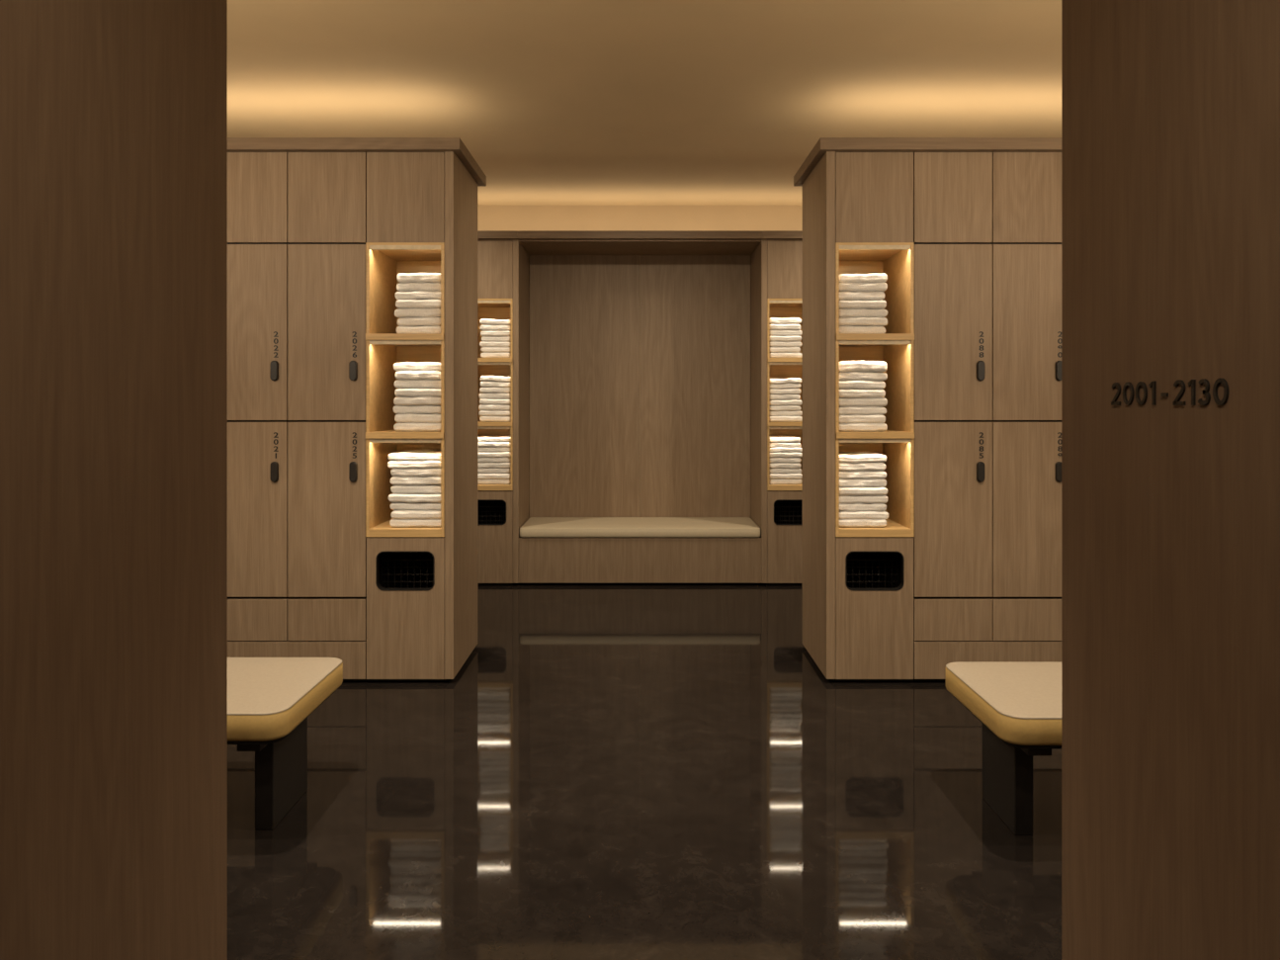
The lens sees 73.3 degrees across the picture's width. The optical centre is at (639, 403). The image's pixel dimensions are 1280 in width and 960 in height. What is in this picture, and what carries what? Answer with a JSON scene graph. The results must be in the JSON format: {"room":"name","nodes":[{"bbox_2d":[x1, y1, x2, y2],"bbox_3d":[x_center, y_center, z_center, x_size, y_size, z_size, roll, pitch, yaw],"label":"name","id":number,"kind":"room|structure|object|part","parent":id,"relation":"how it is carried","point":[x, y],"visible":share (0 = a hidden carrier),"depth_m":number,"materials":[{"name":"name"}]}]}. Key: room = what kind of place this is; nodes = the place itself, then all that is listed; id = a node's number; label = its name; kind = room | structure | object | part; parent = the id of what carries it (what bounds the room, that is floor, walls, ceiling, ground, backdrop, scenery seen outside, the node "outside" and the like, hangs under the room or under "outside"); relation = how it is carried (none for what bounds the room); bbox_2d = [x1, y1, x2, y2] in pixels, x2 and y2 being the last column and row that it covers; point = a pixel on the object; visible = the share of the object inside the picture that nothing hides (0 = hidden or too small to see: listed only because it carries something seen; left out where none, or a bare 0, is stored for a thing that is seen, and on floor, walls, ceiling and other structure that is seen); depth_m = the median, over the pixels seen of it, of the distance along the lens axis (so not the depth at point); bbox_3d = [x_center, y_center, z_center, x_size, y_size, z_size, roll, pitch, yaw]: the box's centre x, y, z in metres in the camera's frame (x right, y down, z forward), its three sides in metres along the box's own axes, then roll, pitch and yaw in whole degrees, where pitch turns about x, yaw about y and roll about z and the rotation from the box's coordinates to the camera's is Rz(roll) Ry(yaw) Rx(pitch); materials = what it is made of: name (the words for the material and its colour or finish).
{"room":"changing room","nodes":[
{"label":"changing room","id":0,"kind":"room"},
{"bbox_2d":[0,0,227,959],"bbox_3d":[-2.200,-0.125,-0.384,2.640,2.750,4.432,0,0,0],"label":"wall","id":1,"kind":"structure","parent":0,"point":[114,113],"depth_m":1.43,"materials":[{"name":"brown wood"}]},
{"bbox_2d":[477,205,802,516],"bbox_3d":[0.000,-0.125,6.570,7.040,2.750,0.100,0,0,0],"label":"wall","id":2,"kind":"structure","parent":0,"point":[489,217],"depth_m":6.52,"materials":[{"name":"paint"}]},
{"bbox_2d":[227,583,1061,959],"bbox_3d":[0.000,1.300,2.010,7.040,0.100,9.220,0,0,0],"label":"floor","id":3,"kind":"structure","parent":0,"point":[610,771],"depth_m":2.62,"materials":[{"name":"stone"}]},
{"bbox_2d":[227,657,342,829],"bbox_3d":[-1.860,1.048,2.635,1.750,0.404,0.530,0,0,0],"label":"upholstered bench","id":4,"kind":"object","parent":3,"relation":"on","point":[271,700],"visible":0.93,"depth_m":2.56,"materials":[{"name":"leather"}]},
{"bbox_3d":[-1.860,0.941,2.635,1.710,0.014,0.490,0,0,0],"label":"plate","id":5,"kind":"part","parent":4,"relation":"part of","materials":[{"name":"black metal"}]},
{"bbox_2d":[227,657,342,740],"bbox_3d":[-1.860,0.890,2.635,1.750,0.088,0.530,0,0,0],"label":"cushion","id":6,"kind":"object","parent":4,"relation":"on","point":[268,698],"depth_m":2.56,"materials":[{"name":"leather"}]},
{"bbox_2d":[227,137,486,681],"bbox_3d":[-2.070,0.037,4.125,2.547,2.425,0.650,0,0,0],"label":"tall cabinet","id":7,"kind":"object","parent":3,"relation":"on","point":[321,231],"visible":0.5,"depth_m":3.83,"materials":[{"name":"brown wood"}]},
{"bbox_3d":[-2.070,-1.149,4.125,2.547,0.053,0.650,0,0,0],"label":"crown","id":8,"kind":"part","parent":7,"relation":"part of","materials":[{"name":"brown wood"}]},
{"bbox_2d":[380,551,433,588],"bbox_3d":[-1.045,0.971,4.120,0.308,0.499,0.288,0,0,0],"label":"wire basket","id":9,"kind":"object","parent":7,"relation":"on","point":[398,569],"depth_m":4.26,"materials":[{"name":"black metal"}]},
{"bbox_2d":[387,449,440,526],"bbox_3d":[-1.014,0.390,4.020,0.254,0.339,0.312,0,0,0],"label":"towels","id":10,"kind":"object","parent":7,"relation":"in","point":[415,497],"visible":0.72,"depth_m":3.88,"materials":[{"name":"fabric"}]},
{"bbox_2d":[393,361,440,430],"bbox_3d":[-1.004,-0.031,4.021,0.232,0.317,0.313,0,0,0],"label":"towels","id":11,"kind":"object","parent":7,"relation":"in","point":[417,392],"visible":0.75,"depth_m":3.88,"materials":[{"name":"fabric"}]},
{"bbox_2d":[394,272,440,333],"bbox_3d":[-1.001,-0.453,4.020,0.225,0.284,0.308,0,0,0],"label":"towels","id":12,"kind":"object","parent":7,"relation":"in","point":[418,296],"visible":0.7,"depth_m":3.88,"materials":[{"name":"fabric"}]},
{"bbox_2d":[477,230,529,585],"bbox_3d":[-2.087,0.037,6.165,2.513,2.425,0.630,0,0,0],"label":"tall cabinet","id":13,"kind":"object","parent":3,"relation":"on","point":[503,264],"visible":0.06,"depth_m":5.88,"materials":[{"name":"brown wood"}]},
{"bbox_2d":[477,501,505,523],"bbox_3d":[-1.045,0.971,6.170,0.308,0.499,0.288,0,0,0],"label":"wire basket","id":14,"kind":"object","parent":13,"relation":"on","point":[488,512],"depth_m":6.33,"materials":[{"name":"black metal"}]},
{"bbox_2d":[477,435,511,484],"bbox_3d":[-1.014,0.395,6.070,0.253,0.329,0.311,0,0,0],"label":"towels","id":15,"kind":"object","parent":13,"relation":"in","point":[493,452],"visible":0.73,"depth_m":5.92,"materials":[{"name":"fabric"}]},
{"bbox_2d":[478,375,511,422],"bbox_3d":[-1.002,-0.033,6.070,0.230,0.320,0.310,0,0,0],"label":"towels","id":16,"kind":"object","parent":13,"relation":"in","point":[495,395],"visible":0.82,"depth_m":5.92,"materials":[{"name":"fabric"}]},
{"bbox_2d":[479,318,511,357],"bbox_3d":[-0.998,-0.448,6.068,0.223,0.274,0.305,0,0,0],"label":"towels","id":17,"kind":"object","parent":13,"relation":"in","point":[495,333],"visible":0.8,"depth_m":5.92,"materials":[{"name":"fabric"}]},
{"bbox_3d":[-2.087,-1.149,6.165,2.512,0.053,0.630,0,0,0],"label":"crown","id":18,"kind":"part","parent":13,"relation":"part of","materials":[{"name":"brown wood"}]},
{"bbox_2d":[517,230,762,584],"bbox_3d":[0.000,0.037,6.165,1.661,2.425,0.630,0,0,0],"label":"bench","id":19,"kind":"object","parent":3,"relation":"on","point":[695,525],"visible":1,"depth_m":6.46,"materials":[{"name":"brown wood"}]},
{"bbox_3d":[0.000,1.085,6.179,1.654,0.330,0.550,0,0,0],"label":"seat","id":20,"kind":"part","parent":19,"relation":"part of","materials":[{"name":"brown wood"}]},
{"bbox_2d":[519,516,760,537],"bbox_3d":[0.000,0.882,6.161,1.652,0.072,0.582,0,0,0],"label":"cushion","id":21,"kind":"object","parent":19,"relation":"on","point":[534,527],"depth_m":5.90,"materials":[{"name":"leather"}]},
{"bbox_3d":[0.000,-1.149,6.165,1.661,0.053,0.630,0,0,0],"label":"crown","id":22,"kind":"part","parent":19,"relation":"part of","materials":[{"name":"brown wood"}]},
{"bbox_2d":[750,230,802,585],"bbox_3d":[2.087,0.037,6.165,2.513,2.425,0.630,0,0,0],"label":"tall cabinet","id":23,"kind":"object","parent":3,"relation":"on","point":[776,264],"visible":0.1,"depth_m":5.88,"materials":[{"name":"brown wood"}]},
{"bbox_3d":[2.087,-1.149,6.165,2.512,0.053,0.630,0,0,0],"label":"crown","id":24,"kind":"part","parent":23,"relation":"part of","materials":[{"name":"brown wood"}]},
{"bbox_2d":[768,435,802,484],"bbox_3d":[1.007,0.395,6.069,0.239,0.328,0.310,0,0,0],"label":"towels","id":25,"kind":"object","parent":23,"relation":"in","point":[785,452],"visible":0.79,"depth_m":5.92,"materials":[{"name":"fabric"}]},
{"bbox_2d":[768,378,802,422],"bbox_3d":[1.007,-0.025,6.072,0.238,0.303,0.315,0,0,0],"label":"towels","id":26,"kind":"object","parent":23,"relation":"in","point":[785,402],"visible":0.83,"depth_m":5.93,"materials":[{"name":"fabric"}]},
{"bbox_2d":[768,317,802,357],"bbox_3d":[1.006,-0.453,6.072,0.240,0.285,0.316,0,0,0],"label":"towels","id":27,"kind":"object","parent":23,"relation":"in","point":[785,334],"visible":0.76,"depth_m":5.92,"materials":[{"name":"fabric"}]},
{"bbox_2d":[774,501,802,523],"bbox_3d":[1.045,0.971,6.170,0.308,0.499,0.288,0,0,0],"label":"wire basket","id":28,"kind":"object","parent":23,"relation":"on","point":[786,512],"depth_m":6.33,"materials":[{"name":"black metal"}]},
{"bbox_2d":[793,137,1061,681],"bbox_3d":[2.070,0.037,4.125,2.547,2.425,0.650,0,0,0],"label":"tall cabinet","id":29,"kind":"object","parent":3,"relation":"on","point":[965,564],"visible":0.52,"depth_m":3.83,"materials":[{"name":"brown wood"}]},
{"bbox_2d":[839,359,887,431],"bbox_3d":[1.006,-0.034,4.024,0.236,0.322,0.309,0,0,0],"label":"towels","id":30,"kind":"object","parent":29,"relation":"in","point":[862,401],"visible":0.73,"depth_m":3.88,"materials":[{"name":"fabric"}]},
{"bbox_2d":[839,272,887,333],"bbox_3d":[1.005,-0.450,4.019,0.235,0.279,0.308,0,0,0],"label":"towels","id":31,"kind":"object","parent":29,"relation":"in","point":[862,305],"visible":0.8,"depth_m":3.88,"materials":[{"name":"fabric"}]},
{"bbox_2d":[839,450,888,526],"bbox_3d":[1.006,0.394,4.021,0.238,0.331,0.314,0,0,0],"label":"towels","id":32,"kind":"object","parent":29,"relation":"in","point":[863,497],"visible":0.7,"depth_m":3.88,"materials":[{"name":"fabric"}]},
{"bbox_2d":[846,551,898,588],"bbox_3d":[1.045,0.971,4.120,0.308,0.499,0.288,0,0,0],"label":"wire basket","id":33,"kind":"object","parent":29,"relation":"on","point":[864,569],"depth_m":4.26,"materials":[{"name":"black metal"}]},
{"bbox_3d":[2.070,-1.149,4.125,2.547,0.053,0.650,0,0,0],"label":"crown","id":34,"kind":"part","parent":29,"relation":"part of","materials":[{"name":"brown wood"}]},
{"bbox_2d":[945,661,1061,834],"bbox_3d":[1.870,1.048,2.595,1.750,0.404,0.510,0,0,0],"label":"upholstered bench","id":35,"kind":"object","parent":3,"relation":"on","point":[1017,704],"visible":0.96,"depth_m":2.52,"materials":[{"name":"leather"}]},
{"bbox_2d":[945,661,1061,745],"bbox_3d":[1.870,0.890,2.595,1.750,0.088,0.510,0,0,0],"label":"cushion","id":36,"kind":"object","parent":35,"relation":"on","point":[1019,702],"depth_m":2.52,"materials":[{"name":"leather"}]},
{"bbox_3d":[1.870,0.941,2.595,1.710,0.014,0.470,0,0,0],"label":"plate","id":37,"kind":"part","parent":35,"relation":"part of","materials":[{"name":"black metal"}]},
{"bbox_2d":[227,0,1061,205],"bbox_3d":[0.000,-1.550,2.010,7.040,0.100,9.220,0,0,0],"label":"ceiling","id":38,"kind":"structure","parent":0,"point":[555,102],"depth_m":4.03,"materials":[{"name":"paint"}]},
{"bbox_2d":[1061,0,1279,959],"bbox_3d":[2.210,-0.125,-0.383,2.620,2.750,4.434,0,0,0],"label":"wall","id":39,"kind":"structure","parent":0,"point":[1170,109],"depth_m":1.46,"materials":[{"name":"brown wood"}]},
{"bbox_2d":[1110,378,1229,405],"bbox_3d":[0.898,-0.018,1.475,0.003,0.042,0.324,0,0,0],"label":"wall sign numbers","id":40,"kind":"object","parent":39,"relation":"attached to","point":[1192,383],"visible":1,"depth_m":1.43,"materials":[{"name":"metal"}]}
]}

